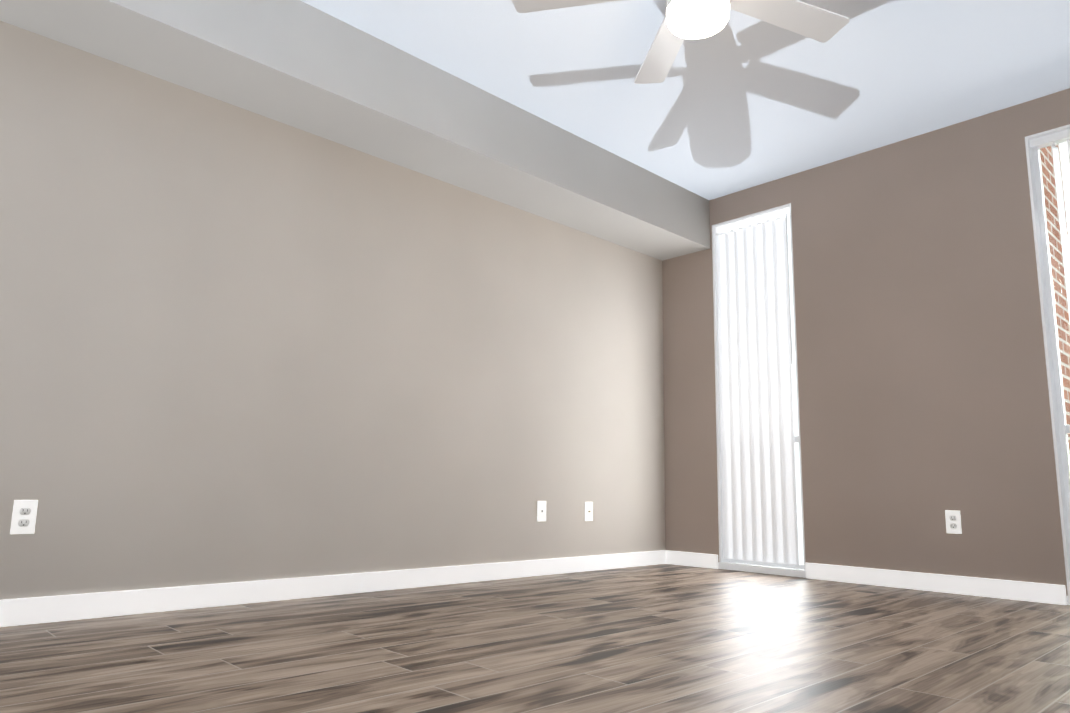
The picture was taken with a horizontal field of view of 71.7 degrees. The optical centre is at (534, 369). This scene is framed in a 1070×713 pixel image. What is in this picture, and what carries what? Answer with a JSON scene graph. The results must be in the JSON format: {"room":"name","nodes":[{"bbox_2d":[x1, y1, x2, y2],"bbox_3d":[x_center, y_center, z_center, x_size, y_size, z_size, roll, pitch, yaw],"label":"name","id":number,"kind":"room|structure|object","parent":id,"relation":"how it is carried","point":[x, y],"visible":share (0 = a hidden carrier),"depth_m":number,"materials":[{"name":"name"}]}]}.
{"room":"empty bedroom","nodes":[
{"label":"empty bedroom","id":0,"kind":"room"},
{"bbox_2d":[0,21,664,599],"bbox_3d":[-0.991,-0.203,3.483,5.370,2.440,0.160,9,-12,-43],"label":"wall","id":1,"kind":"structure","parent":0,"point":[240,345],"depth_m":3.23,"materials":[{"name":"beige paint"}]},
{"bbox_2d":[10,500,37,533],"bbox_3d":[-1.749,0.506,2.534,0.070,0.115,0.008,9,-12,-43],"label":"electrical outlet","id":2,"kind":"object","parent":1,"relation":"attached to","point":[24,515],"visible":1,"depth_m":2.53,"materials":[{"name":"white plastic"}]},
{"bbox_2d":[0,550,665,626],"bbox_3d":[-0.950,0.950,3.235,5.050,0.088,0.013,9,-12,-43],"label":"baseboard","id":3,"kind":"structure","parent":1,"relation":"attached to","point":[31,610],"depth_m":3.11,"materials":[{"name":"white wood"}]},
{"bbox_2d":[537,501,545,521],"bbox_3d":[0.039,0.807,4.210,0.070,0.115,0.008,9,-12,-43],"label":"outlet","id":4,"kind":"object","parent":1,"relation":"attached to","point":[541,510],"visible":1,"depth_m":4.21,"materials":[{"name":"white plastic"}]},
{"bbox_2d":[585,502,592,520],"bbox_3d":[0.329,0.860,4.476,0.070,0.115,0.016,9,-12,-43],"label":"outlet","id":5,"kind":"object","parent":1,"relation":"attached to","point":[588,511],"visible":1,"depth_m":4.48,"materials":[{"name":"white plastic"}]},
{"bbox_2d":[0,564,1069,712],"bbox_3d":[0.292,0.856,1.927,5.370,0.100,3.940,9,-12,-43],"label":"floor","id":6,"kind":"structure","parent":0,"point":[665,638],"depth_m":2.21,"materials":[{"name":"brown wood"}]},
{"bbox_2d":[300,0,1069,199],"bbox_3d":[0.333,-1.652,2.329,5.370,0.100,3.940,9,-12,-43],"label":"ceiling","id":7,"kind":"structure","parent":0,"point":[739,101],"depth_m":3.49,"materials":[{"name":"white paint"}]},
{"bbox_2d":[0,0,709,260],"bbox_3d":[-0.780,-1.268,3.448,5.050,0.340,0.400,9,-12,-43],"label":"soffit beam","id":8,"kind":"structure","parent":7,"relation":"attached to","point":[300,65],"depth_m":3.33,"materials":[{"name":"paint"}]},
{"bbox_2d":[512,0,849,83],"bbox_3d":[0.582,-1.370,2.505,1.258,0.391,1.207,9,-12,-43],"label":"ceiling fan","id":9,"kind":"object","parent":7,"relation":"hanging from","point":[690,19],"visible":1,"depth_m":2.68,"materials":[{"name":"white"}]},
{"bbox_2d":[662,88,1069,597],"bbox_3d":[2.199,-0.084,3.897,0.160,2.440,3.620,9,-12,-43],"label":"wall","id":10,"kind":"structure","parent":0,"point":[924,403],"depth_m":3.98,"materials":[{"name":"brown paint"}]},
{"bbox_2d":[666,550,717,568],"bbox_3d":[1.014,1.233,4.798,0.013,0.088,0.396,9,-12,-43],"label":"baseboard","id":11,"kind":"structure","parent":10,"relation":"attached to","point":[702,560],"depth_m":4.79,"materials":[{"name":"white wood"}]},
{"bbox_2d":[712,203,805,577],"bbox_3d":[1.427,0.118,4.673,0.156,2.258,0.581,9,-12,-43],"label":"window","id":12,"kind":"structure","parent":10,"relation":"in","point":[793,570],"depth_m":4.66,"materials":[{"name":"white"}]},
{"bbox_2d":[716,207,798,564],"bbox_3d":[1.402,0.090,4.655,0.056,2.181,0.548,9,-12,-43],"label":"window blind","id":13,"kind":"object","parent":12,"relation":"attached to","point":[759,504],"visible":0.9,"depth_m":4.66,"materials":[{"name":"white plastic"}]},
{"bbox_2d":[805,562,1066,604],"bbox_3d":[1.980,1.088,3.795,0.013,0.088,1.237,9,-12,-43],"label":"baseboard","id":14,"kind":"structure","parent":10,"relation":"attached to","point":[1017,590],"depth_m":3.71,"materials":[{"name":"white wood"}]},
{"bbox_2d":[945,510,961,533],"bbox_3d":[2.105,0.768,3.722,0.008,0.115,0.070,9,-12,-43],"label":"electrical outlet","id":15,"kind":"object","parent":10,"relation":"attached to","point":[953,521],"visible":1,"depth_m":3.72,"materials":[{"name":"white plastic"}]},
{"bbox_2d":[1025,124,1069,604],"bbox_3d":[2.680,-0.070,3.370,0.156,2.258,0.577,9,-12,-43],"label":"window","id":16,"kind":"structure","parent":10,"relation":"in","point":[1049,343],"depth_m":3.57,"materials":[{"name":"white"}]},
{"bbox_2d":[1030,129,1069,485],"bbox_3d":[2.661,-0.098,3.355,0.089,2.181,0.541,9,-12,-43],"label":"window blind","id":17,"kind":"object","parent":16,"relation":"attached to","point":[1054,139],"visible":1,"depth_m":3.60,"materials":[{"name":"white plastic"}]},
{"label":"outside","id":18,"kind":"structure","parent":0,"visible":0},
{"bbox_3d":[9.256,5.061,8.283,17.220,0.100,18.000,9,-12,-43],"label":"ground","id":19,"kind":"structure","parent":18,"visible":0},
{"bbox_2d":[1040,144,1069,454],"bbox_3d":[2.718,0.005,4.586,1.530,8.500,0.830,9,-12,-43],"label":"brick","id":20,"kind":"object","parent":19,"relation":"on","point":[1050,199],"depth_m":4.63,"materials":[{"name":"brown brick"}]},
{"bbox_2d":[1059,142,1069,249],"bbox_3d":[13.058,-0.731,9.987,4.800,12.000,14.000,9,-12,-43],"label":"building","id":21,"kind":"structure","parent":19,"relation":"on","point":[1065,174],"depth_m":12.39,"materials":[{"name":"white"}]}
]}

